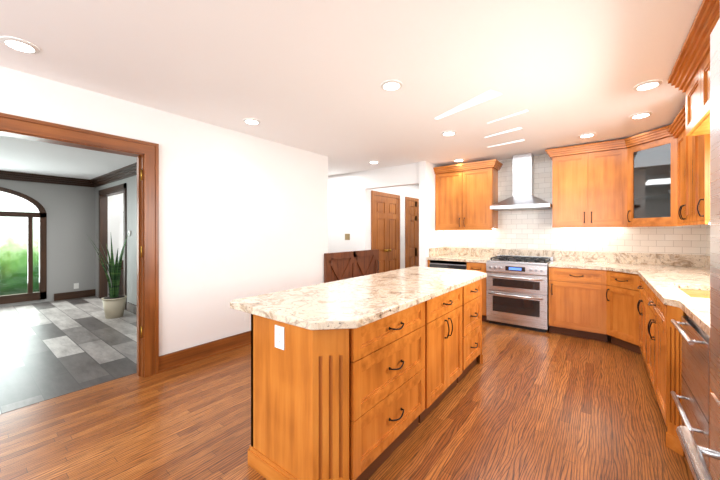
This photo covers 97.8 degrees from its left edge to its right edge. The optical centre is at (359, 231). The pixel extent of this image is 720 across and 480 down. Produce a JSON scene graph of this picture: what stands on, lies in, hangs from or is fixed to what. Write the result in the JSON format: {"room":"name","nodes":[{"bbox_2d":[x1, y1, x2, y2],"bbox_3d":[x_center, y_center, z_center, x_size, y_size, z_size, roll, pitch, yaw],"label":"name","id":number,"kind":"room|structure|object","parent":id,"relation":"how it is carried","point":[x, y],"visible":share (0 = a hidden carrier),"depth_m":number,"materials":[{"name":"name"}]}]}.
{"room":"kitchen","nodes":[
{"label":"kitchen","id":0,"kind":"room"},
{"bbox_2d":[0,294,136,413],"bbox_3d":[-4.534,1.359,3.857,4.990,0.082,6.840,0,0,37],"label":"floor","id":1,"kind":"structure","parent":0,"point":[51,349],"depth_m":3.52,"materials":[{"name":"grey tile"}]},
{"bbox_2d":[87,233,128,318],"bbox_3d":[-3.856,0.658,4.835,0.563,1.324,0.548,0,0,37],"label":"snake plant","id":2,"kind":"object","parent":1,"relation":"on","point":[114,301],"visible":1,"depth_m":4.82,"materials":[{"name":"green plant"}]},
{"bbox_2d":[0,66,327,355],"bbox_3d":[-2.446,0.085,2.368,0.165,2.470,6.220,0,0,37],"label":"wall","id":3,"kind":"structure","parent":0,"point":[242,215],"depth_m":3.55,"materials":[{"name":"white paint"}]},
{"bbox_2d":[0,187,46,303],"bbox_3d":[-6.497,0.220,5.237,0.115,2.080,1.800,0,0,37],"label":"window","id":4,"kind":"structure","parent":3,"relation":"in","point":[41,293],"depth_m":5.76,"materials":[{"name":"brown wood"}]},
{"bbox_2d":[0,162,136,314],"bbox_3d":[-4.989,0.130,3.161,4.835,2.380,4.940,0,0,37],"label":"trim","id":5,"kind":"structure","parent":3,"relation":"attached to","point":[120,174],"depth_m":6.00,"materials":[{"name":"brown wood"}]},
{"bbox_2d":[0,112,158,377],"bbox_3d":[-2.534,0.250,2.234,0.204,2.140,1.900,0,0,37],"label":"trim","id":6,"kind":"structure","parent":3,"relation":"attached to","point":[145,153],"depth_m":2.85,"materials":[{"name":"brown wood"}]},
{"bbox_2d":[159,331,250,372],"bbox_3d":[-1.184,1.245,3.877,0.060,0.150,2.350,0,0,37],"label":"baseboard","id":7,"kind":"structure","parent":3,"relation":"attached to","point":[174,360],"depth_m":3.24,"materials":[{"name":"brown wood"}]},
{"bbox_2d":[245,312,250,320],"bbox_3d":[-1.320,0.978,3.694,0.008,0.115,0.075,0,0,37],"label":"outlet","id":8,"kind":"object","parent":3,"relation":"attached to","point":[247,316],"visible":0.79,"depth_m":3.69,"materials":[{"name":"white plastic"}]},
{"bbox_2d":[0,321,693,479],"bbox_3d":[-0.007,1.360,4.114,7.220,0.080,11.720,0,0,37],"label":"floor","id":9,"kind":"structure","parent":0,"point":[521,404],"depth_m":2.14,"materials":[{"name":"brown wood"}]},
{"bbox_2d":[324,249,378,282],"bbox_3d":[-0.081,0.820,5.230,0.078,1.000,1.400,0,0,37],"label":"gate","id":10,"kind":"object","parent":9,"relation":"on","point":[343,265],"visible":0.42,"depth_m":5.13,"materials":[{"name":"brown wood"}]},
{"bbox_2d":[248,279,482,479],"bbox_3d":[0.343,0.885,2.498,0.690,0.870,2.345,0,0,37],"label":"kitchen island","id":11,"kind":"object","parent":9,"relation":"on","point":[361,402],"visible":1,"depth_m":1.67,"materials":[{"name":"brown wood"}]},
{"bbox_2d":[275,325,284,349],"bbox_3d":[-0.417,0.545,1.625,0.074,0.116,0.008,0,0,37],"label":"outlet","id":12,"kind":"object","parent":11,"relation":"attached to","point":[279,337],"visible":1,"depth_m":1.62,"materials":[{"name":"white plastic"}]},
{"bbox_2d":[230,266,486,329],"bbox_3d":[0.280,0.430,2.558,0.870,0.040,2.400,0,0,37],"label":"island countertop","id":13,"kind":"structure","parent":11,"relation":"on","point":[354,302],"depth_m":1.97,"materials":[{"name":"stone"}]},
{"bbox_2d":[428,260,471,269],"bbox_3d":[1.569,0.885,5.158,0.702,0.870,0.658,0,0,37],"label":"base cabinet","id":14,"kind":"object","parent":9,"relation":"on","point":[431,263],"depth_m":4.88,"materials":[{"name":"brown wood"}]},
{"bbox_2d":[472,262,488,321],"bbox_3d":[1.916,0.885,4.893,0.293,0.870,0.656,0,0,37],"label":"base cabinet","id":15,"kind":"object","parent":9,"relation":"on","point":[481,267],"depth_m":4.57,"materials":[{"name":"brown wood"}]},
{"bbox_2d":[486,255,552,331],"bbox_3d":[2.300,0.843,4.524,0.757,0.955,0.722,0,0,37],"label":"range","id":16,"kind":"object","parent":9,"relation":"on","point":[517,291],"visible":1,"depth_m":4.28,"materials":[{"name":"silver metal"}]},
{"bbox_2d":[549,267,599,340],"bbox_3d":[2.888,0.885,4.123,0.643,0.870,0.693,0,0,37],"label":"base cabinet","id":17,"kind":"object","parent":9,"relation":"on","point":[574,293],"depth_m":3.91,"materials":[{"name":"brown wood"}]},
{"bbox_2d":[427,247,709,336],"bbox_3d":[1.464,0.319,2.952,3.223,0.641,4.286,0,0,37],"label":"countertop","id":18,"kind":"structure","parent":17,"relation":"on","point":[665,277],"depth_m":3.75,"materials":[{"name":"stone"}]},
{"bbox_2d":[600,270,631,350],"bbox_3d":[2.941,0.885,3.525,0.376,0.870,0.376,0,0,37],"label":"base cabinet","id":19,"kind":"object","parent":9,"relation":"on","point":[615,287],"depth_m":3.60,"materials":[{"name":"brown wood"}]},
{"bbox_2d":[632,274,643,358],"bbox_3d":[2.993,0.885,2.866,0.693,0.870,0.814,0,0,37],"label":"base cabinet","id":20,"kind":"object","parent":9,"relation":"on","point":[634,313],"depth_m":3.35,"materials":[{"name":"brown wood"}]},
{"bbox_2d":[644,282,709,446],"bbox_3d":[2.475,0.885,2.161,0.656,0.870,1.181,0,0,37],"label":"base cabinet","id":21,"kind":"object","parent":9,"relation":"on","point":[655,312],"depth_m":2.30,"materials":[{"name":"brown wood"}]},
{"bbox_2d":[668,305,703,457],"bbox_3d":[1.961,0.885,1.483,0.646,0.870,0.660,0,0,37],"label":"base cabinet","id":22,"kind":"object","parent":9,"relation":"on","point":[685,337],"depth_m":1.75,"materials":[{"name":"brown wood"}]},
{"bbox_2d":[676,18,719,479],"bbox_3d":[0.804,0.432,0.152,0.828,1.775,0.920,0,0,37],"label":"refrigerator","id":23,"kind":"object","parent":9,"relation":"on","point":[694,452],"visible":1,"depth_m":0.69,"materials":[{"name":"silver"}]},
{"bbox_2d":[704,332,712,470],"bbox_3d":[1.614,0.885,0.992,0.598,0.870,0.541,0,0,37],"label":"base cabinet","id":24,"kind":"object","parent":9,"relation":"on","point":[707,389],"depth_m":1.42,"materials":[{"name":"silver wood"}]},
{"bbox_2d":[0,0,702,179],"bbox_3d":[-1.085,-1.155,4.614,9.540,0.190,12.240,0,0,37],"label":"ceiling","id":25,"kind":"structure","parent":0,"point":[310,75],"depth_m":2.21,"materials":[{"name":"white paint"}]},
{"bbox_2d":[0,36,39,53],"bbox_3d":[-2.087,-1.144,1.929,0.170,0.012,0.170,0,0,37],"label":"recessed light","id":26,"kind":"object","parent":25,"relation":"in","point":[19,44],"visible":1,"depth_m":1.92,"materials":[{"name":"white"}]},
{"bbox_2d":[243,118,259,123],"bbox_3d":[-1.120,-1.144,3.255,0.170,0.012,0.170,0,0,37],"label":"recessed light","id":27,"kind":"object","parent":25,"relation":"in","point":[251,121],"visible":1,"depth_m":3.23,"materials":[{"name":"white"}]},
{"bbox_2d":[381,80,401,90],"bbox_3d":[0.247,-1.144,2.457,0.170,0.012,0.170,0,0,37],"label":"recessed light","id":28,"kind":"object","parent":25,"relation":"in","point":[390,85],"visible":1,"depth_m":2.44,"materials":[{"name":"white"}]},
{"bbox_2d":[441,131,456,135],"bbox_3d":[1.032,-1.144,3.645,0.170,0.012,0.170,0,0,37],"label":"recessed light","id":29,"kind":"object","parent":25,"relation":"in","point":[447,133],"visible":1,"depth_m":3.63,"materials":[{"name":"white"}]},
{"bbox_2d":[434,90,527,146],"bbox_3d":[1.414,-1.149,3.389,0.795,0.001,1.778,0,0,37],"label":"skylight","id":30,"kind":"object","parent":25,"relation":"attached to","point":[490,94],"depth_m":2.87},
{"bbox_2d":[578,133,595,137],"bbox_3d":[2.691,-1.144,3.721,0.170,0.012,0.170,0,0,37],"label":"recessed light","id":31,"kind":"object","parent":25,"relation":"in","point":[586,135],"visible":0.94,"depth_m":3.70,"materials":[{"name":"white"}]},
{"bbox_2d":[629,112,651,118],"bbox_3d":[2.760,-1.144,3.088,0.170,0.012,0.170,0,0,37],"label":"recessed light","id":32,"kind":"object","parent":25,"relation":"in","point":[640,115],"visible":0.92,"depth_m":3.07,"materials":[{"name":"white"}]},
{"bbox_2d":[633,80,662,90],"bbox_3d":[2.251,-1.144,2.457,0.170,0.012,0.170,0,0,37],"label":"recessed light","id":33,"kind":"object","parent":25,"relation":"in","point":[647,85],"visible":1,"depth_m":2.44,"materials":[{"name":"white"}]},
{"bbox_2d":[360,171,363,250],"bbox_3d":[1.388,0.085,7.657,0.120,2.470,4.400,0,0,37],"label":"wall","id":34,"kind":"structure","parent":0,"point":[361,172],"depth_m":5.93,"materials":[{"name":"white paint"}]},
{"bbox_2d":[328,163,415,268],"bbox_3d":[-0.462,0.085,6.379,3.740,2.470,0.120,0,0,37],"label":"wall","id":35,"kind":"structure","parent":0,"point":[343,189],"depth_m":6.11,"materials":[{"name":"white paint"}]},
{"bbox_2d":[345,234,349,239],"bbox_3d":[-0.248,0.095,6.133,0.120,0.120,0.010,0,0,37],"label":"light switch","id":36,"kind":"object","parent":35,"relation":"attached to","point":[347,236],"visible":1,"depth_m":6.13,"materials":[{"name":"beige plastic"}]},
{"bbox_2d":[371,190,399,272],"bbox_3d":[0.569,0.263,6.414,0.090,2.115,1.050,0,0,37],"label":"door","id":37,"kind":"structure","parent":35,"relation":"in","point":[385,224],"depth_m":6.42,"materials":[{"name":"brown wood"}]},
{"bbox_2d":[405,197,418,267],"bbox_3d":[1.345,0.263,7.426,0.090,2.115,0.960,0,0,37],"label":"hall door","id":38,"kind":"structure","parent":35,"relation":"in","point":[411,232],"depth_m":7.28,"materials":[{"name":"brown wood"}]},
{"bbox_2d":[416,161,442,266],"bbox_3d":[2.368,0.085,6.880,0.120,2.470,4.440,0,0,37],"label":"wall","id":39,"kind":"structure","parent":0,"point":[429,237],"depth_m":5.15,"materials":[{"name":"white paint"}]},
{"bbox_2d":[435,168,464,227],"bbox_3d":[1.596,-0.537,5.338,0.526,0.955,0.339,0,0,37],"label":"upper cabinet","id":40,"kind":"object","parent":39,"relation":"attached to","point":[449,186],"depth_m":5.21,"materials":[{"name":"brown wood"}]},
{"bbox_2d":[465,164,500,227],"bbox_3d":[1.916,-0.537,5.093,0.524,0.955,0.339,0,0,37],"label":"upper cabinet","id":41,"kind":"object","parent":39,"relation":"attached to","point":[481,184],"depth_m":4.92,"materials":[{"name":"brown wood"}]},
{"bbox_2d":[443,154,702,254],"bbox_3d":[2.763,-0.439,4.658,3.210,1.418,0.003,0,0,37],"label":"tiled wall","id":42,"kind":"structure","parent":39,"relation":"attached to","point":[526,229],"depth_m":4.64,"materials":[{"name":"white tile"}]},
{"bbox_2d":[490,153,551,210],"bbox_3d":[2.383,-0.742,4.625,0.764,0.811,0.500,0,0,37],"label":"range hood","id":43,"kind":"object","parent":42,"relation":"attached to","point":[523,197],"visible":0.94,"depth_m":4.60,"materials":[{"name":"silver metal"}]},
{"bbox_2d":[549,144,636,227],"bbox_3d":[3.069,-0.573,4.183,0.840,0.965,0.378,0,0,37],"label":"upper cabinet","id":44,"kind":"object","parent":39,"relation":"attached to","point":[588,184],"depth_m":4.07,"materials":[{"name":"brown wood"}]},
{"bbox_2d":[625,136,668,219],"bbox_3d":[3.315,-0.595,3.575,0.401,0.864,0.401,0,0,37],"label":"upper cabinet","id":45,"kind":"object","parent":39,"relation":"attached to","point":[659,177],"depth_m":3.77,"materials":[{"name":"brown wood"}]},
{"bbox_2d":[669,164,709,223],"bbox_3d":[3.139,-0.552,2.796,0.378,0.925,1.159,0,0,37],"label":"upper cabinet","id":46,"kind":"object","parent":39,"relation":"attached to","point":[689,188],"depth_m":2.88,"materials":[{"name":"brown wood"}]},
{"bbox_2d":[661,0,719,167],"bbox_3d":[1.549,-0.759,0.923,0.616,0.558,3.051,0,0,37],"label":"upper cabinet","id":47,"kind":"object","parent":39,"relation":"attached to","point":[685,143],"depth_m":2.09,"materials":[{"name":"brown wood"}]},
{"bbox_2d":[703,224,709,255],"bbox_3d":[2.535,-0.439,1.697,0.003,1.418,4.980,0,0,37],"label":"tiled wall","id":48,"kind":"structure","parent":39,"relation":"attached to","point":[706,227],"depth_m":3.66,"materials":[{"name":"white tile"}]},
{"label":"outside","id":49,"kind":"structure","parent":0,"visible":0},
{"bbox_2d":[0,192,38,295],"bbox_3d":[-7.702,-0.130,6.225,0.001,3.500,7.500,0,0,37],"label":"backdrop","id":50,"kind":"structure","parent":49,"point":[8,262],"depth_m":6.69,"materials":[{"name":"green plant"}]}
]}

